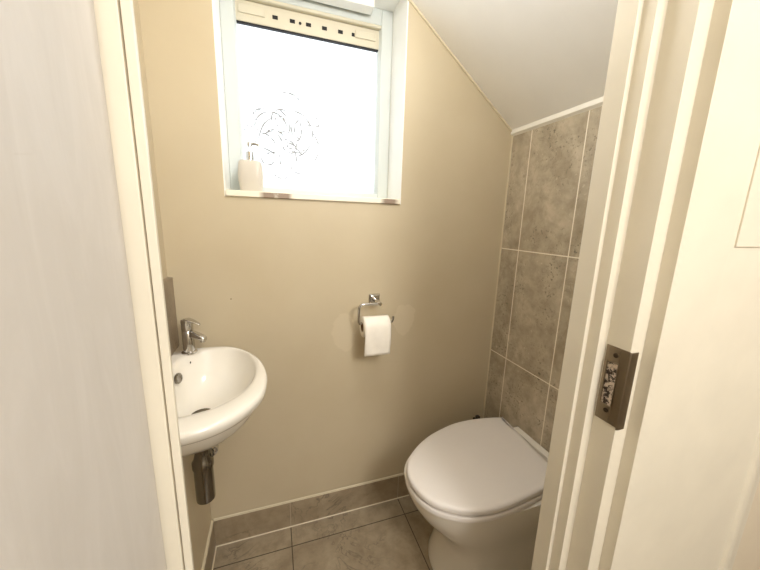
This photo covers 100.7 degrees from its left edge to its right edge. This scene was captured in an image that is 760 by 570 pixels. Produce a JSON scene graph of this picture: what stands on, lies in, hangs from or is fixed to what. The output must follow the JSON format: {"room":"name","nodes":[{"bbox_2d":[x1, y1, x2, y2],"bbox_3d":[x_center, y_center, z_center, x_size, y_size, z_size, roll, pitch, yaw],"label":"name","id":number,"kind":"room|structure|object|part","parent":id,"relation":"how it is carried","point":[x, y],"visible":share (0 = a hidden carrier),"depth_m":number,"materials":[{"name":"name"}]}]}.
{"room":"bathroom","nodes":[
{"label":"bathroom","id":0,"kind":"room"},
{"bbox_2d":[133,0,166,278],"bbox_3d":[-0.645,-0.015,0.660,0.120,2.600,0.786,-2,12,-18],"label":"wall","id":1,"kind":"structure","parent":0,"point":[135,2],"depth_m":0.95,"materials":[{"name":"beige paint"}]},
{"bbox_2d":[163,277,178,355],"bbox_3d":[-0.615,0.152,0.805,0.016,0.245,0.598,-2,12,-18],"label":"tile backsplash","id":2,"kind":"structure","parent":1,"relation":"attached to","point":[168,282],"depth_m":1.03,"materials":[{"name":"stone"}]},
{"bbox_2d":[182,454,210,569],"bbox_3d":[-0.583,0.797,0.856,0.065,0.734,0.780,-2,12,-18],"label":"wall panel","id":3,"kind":"object","parent":1,"relation":"attached to","point":[199,515],"visible":0.24,"depth_m":1.04,"materials":[{"name":"beige paint"}]},
{"bbox_2d":[201,520,216,569],"bbox_3d":[-0.554,1.091,0.925,0.012,0.133,0.776,-2,12,-18],"label":"baseboard","id":4,"kind":"structure","parent":1,"relation":"attached to","point":[210,551],"depth_m":1.21,"materials":[{"name":"tile"}]},
{"bbox_2d":[171,318,266,504],"bbox_3d":[-0.487,0.401,0.918,0.310,0.521,0.502,-2,12,-18],"label":"basin","id":5,"kind":"object","parent":1,"relation":"attached to","point":[218,389],"visible":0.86,"depth_m":0.95,"materials":[{"name":"white ceramic"}]},
{"bbox_2d":[180,318,206,354],"bbox_3d":[-0.616,0.168,1.041,0.084,0.120,0.064,-2,12,-18],"label":"tap","id":6,"kind":"object","parent":5,"relation":"on","point":[189,336],"depth_m":1.03,"materials":[{"name":"silver metal"}]},
{"bbox_3d":[-0.486,0.337,0.905,0.310,0.150,0.502,-2,12,-18],"label":"bowl","id":7,"kind":"part","parent":5,"relation":"part of","materials":[{"name":"white ceramic"}]},
{"bbox_2d":[213,495,432,569],"bbox_3d":[0.018,1.180,1.108,1.650,0.080,0.880,-2,12,-18],"label":"floor","id":8,"kind":"structure","parent":0,"point":[393,534],"depth_m":1.32,"materials":[{"name":"tile"}]},
{"bbox_2d":[404,417,548,569],"bbox_3d":[0.364,0.877,1.230,0.590,0.485,0.413,-2,12,-18],"label":"toilet","id":9,"kind":"object","parent":8,"relation":"on","point":[479,483],"visible":0.88,"depth_m":1.09,"materials":[{"name":"white ceramic"}]},
{"bbox_3d":[0.352,0.678,1.184,0.554,0.020,0.413,-2,12,-18],"label":"seat","id":10,"kind":"part","parent":9,"relation":"part of","materials":[{"name":"white plastic"}]},
{"bbox_3d":[0.353,0.651,1.179,0.552,0.022,0.411,-2,12,-18],"label":"lid","id":11,"kind":"part","parent":9,"relation":"part of","materials":[{"name":"white plastic"}]},
{"bbox_2d":[138,0,511,520],"bbox_3d":[-0.121,-0.143,1.376,1.650,2.600,0.260,-2,12,-18],"label":"wall","id":12,"kind":"structure","parent":0,"point":[281,282],"depth_m":1.27,"materials":[{"name":"beige paint"}]},
{"bbox_2d":[212,0,408,204],"bbox_3d":[-0.247,-0.706,1.199,0.642,0.757,0.248,-2,12,-18],"label":"window","id":13,"kind":"structure","parent":12,"relation":"in","point":[319,87],"depth_m":1.24,"materials":[{"name":"white glass"}]},
{"bbox_2d":[238,142,263,191],"bbox_3d":[-0.467,-0.423,1.136,0.085,0.172,0.085,-2,12,-18],"label":"soap dispenser","id":14,"kind":"object","parent":13,"relation":"on","point":[250,171],"visible":0.92,"depth_m":1.11,"materials":[{"name":"white plastic"}]},
{"bbox_2d":[235,0,378,52],"bbox_3d":[-0.260,-0.982,1.198,0.553,0.072,0.020,-2,12,-18],"label":"vent","id":15,"kind":"object","parent":13,"relation":"attached to","point":[277,18],"depth_m":1.19,"materials":[{"name":"beige plastic"}]},
{"bbox_3d":[-0.271,-0.714,1.265,0.551,0.657,0.004,-2,12,-18],"label":"pane","id":16,"kind":"part","parent":13,"relation":"part of","materials":[{"name":"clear glass"}]},
{"bbox_3d":[-0.247,-0.338,1.239,0.634,0.021,0.178,-2,12,-18],"label":"sill","id":17,"kind":"part","parent":13,"relation":"part of","materials":[{"name":"white paint"}]},
{"bbox_3d":[-0.256,-1.024,1.185,0.551,0.013,0.032,-2,12,-18],"label":"drip rail","id":18,"kind":"part","parent":13,"relation":"part of","materials":[{"name":"beige plastic"}]},
{"bbox_2d":[312,0,374,14],"bbox_3d":[-0.259,-1.051,1.116,0.488,0.040,0.050,-2,12,-18],"label":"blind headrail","id":19,"kind":"object","parent":13,"relation":"attached to","point":[362,6],"visible":1,"depth_m":1.17,"materials":[{"name":"white paint"}]},
{"bbox_2d":[214,473,408,546],"bbox_3d":[-0.077,0.992,1.485,1.278,0.134,0.008,-2,12,-18],"label":"baseboard","id":20,"kind":"structure","parent":12,"relation":"attached to","point":[244,525],"depth_m":1.40,"materials":[{"name":"tile"}]},
{"bbox_2d":[357,293,393,324],"bbox_3d":[-0.025,0.097,1.272,0.153,0.107,0.086,-2,12,-18],"label":"toilet roll holder","id":21,"kind":"object","parent":12,"relation":"attached to","point":[374,299],"visible":0.81,"depth_m":1.23,"materials":[{"name":"silver metal"}]},
{"bbox_3d":[-0.023,0.060,1.304,0.047,0.047,0.014,-2,12,-18],"label":"wall plate","id":22,"kind":"part","parent":21,"relation":"part of","materials":[{"name":"silver metal"}]},
{"bbox_2d":[359,315,390,356],"bbox_3d":[-0.020,0.195,1.257,0.107,0.150,0.086,-2,12,-18],"label":"toilet roll","id":23,"kind":"object","parent":21,"relation":"on","point":[376,330],"visible":0.98,"depth_m":1.22,"materials":[{"name":"white paper"}]},
{"bbox_3d":[-0.009,0.068,1.265,0.015,0.015,0.074,-2,12,-18],"label":"post","id":24,"kind":"part","parent":21,"relation":"part of","materials":[{"name":"silver metal"}]},
{"bbox_2d":[408,0,617,135],"bbox_3d":[0.056,-0.903,0.713,1.620,0.880,0.786,-2,12,-18],"label":"ceiling","id":25,"kind":"structure","parent":0,"point":[536,63],"depth_m":1.03,"materials":[{"name":"white paint"}]},
{"bbox_3d":[0.695,-0.580,1.001,0.010,0.025,0.782,-2,12,-18],"label":"edge trim","id":26,"kind":"part","parent":25,"relation":"part of","materials":[{"name":"white plastic"}]},
{"bbox_2d":[483,106,601,451],"bbox_3d":[0.731,0.227,1.181,0.124,2.000,0.786,-2,12,-18],"label":"wall","id":27,"kind":"structure","parent":0,"point":[550,168],"depth_m":1.26,"materials":[{"name":"tile"}]},
{"bbox_2d":[732,480,759,569],"bbox_3d":[0.396,-0.014,0.553,3.500,2.500,0.080,-2,12,-18],"label":"wall","id":28,"kind":"structure","parent":0,"point":[748,553],"depth_m":0.88,"materials":[{"name":"beige paint"}]},
{"bbox_2d":[0,0,166,569],"bbox_3d":[-0.161,0.303,0.027,0.040,2.037,0.698,-2,12,-18],"label":"door","id":29,"kind":"structure","parent":28,"relation":"in","point":[78,491],"depth_m":0.21,"materials":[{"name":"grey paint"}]},
{"bbox_2d":[93,0,193,569],"bbox_3d":[-0.272,0.224,0.385,0.070,2.060,0.063,-2,12,-18],"label":"door frame","id":30,"kind":"structure","parent":28,"relation":"attached to","point":[115,19],"depth_m":0.31,"materials":[{"name":"beige paint"}]},
{"bbox_2d":[531,0,759,569],"bbox_3d":[0.664,0.194,0.671,0.591,2.060,0.127,-2,12,-18],"label":"door frame","id":31,"kind":"structure","parent":28,"relation":"attached to","point":[653,463],"depth_m":0.55,"materials":[{"name":"beige paint"}]},
{"bbox_3d":[0.426,0.183,0.570,0.018,0.148,0.043,-2,12,-18],"label":"strike plate","id":32,"kind":"part","parent":31,"relation":"part of","materials":[{"name":"silver metal"}]}
]}

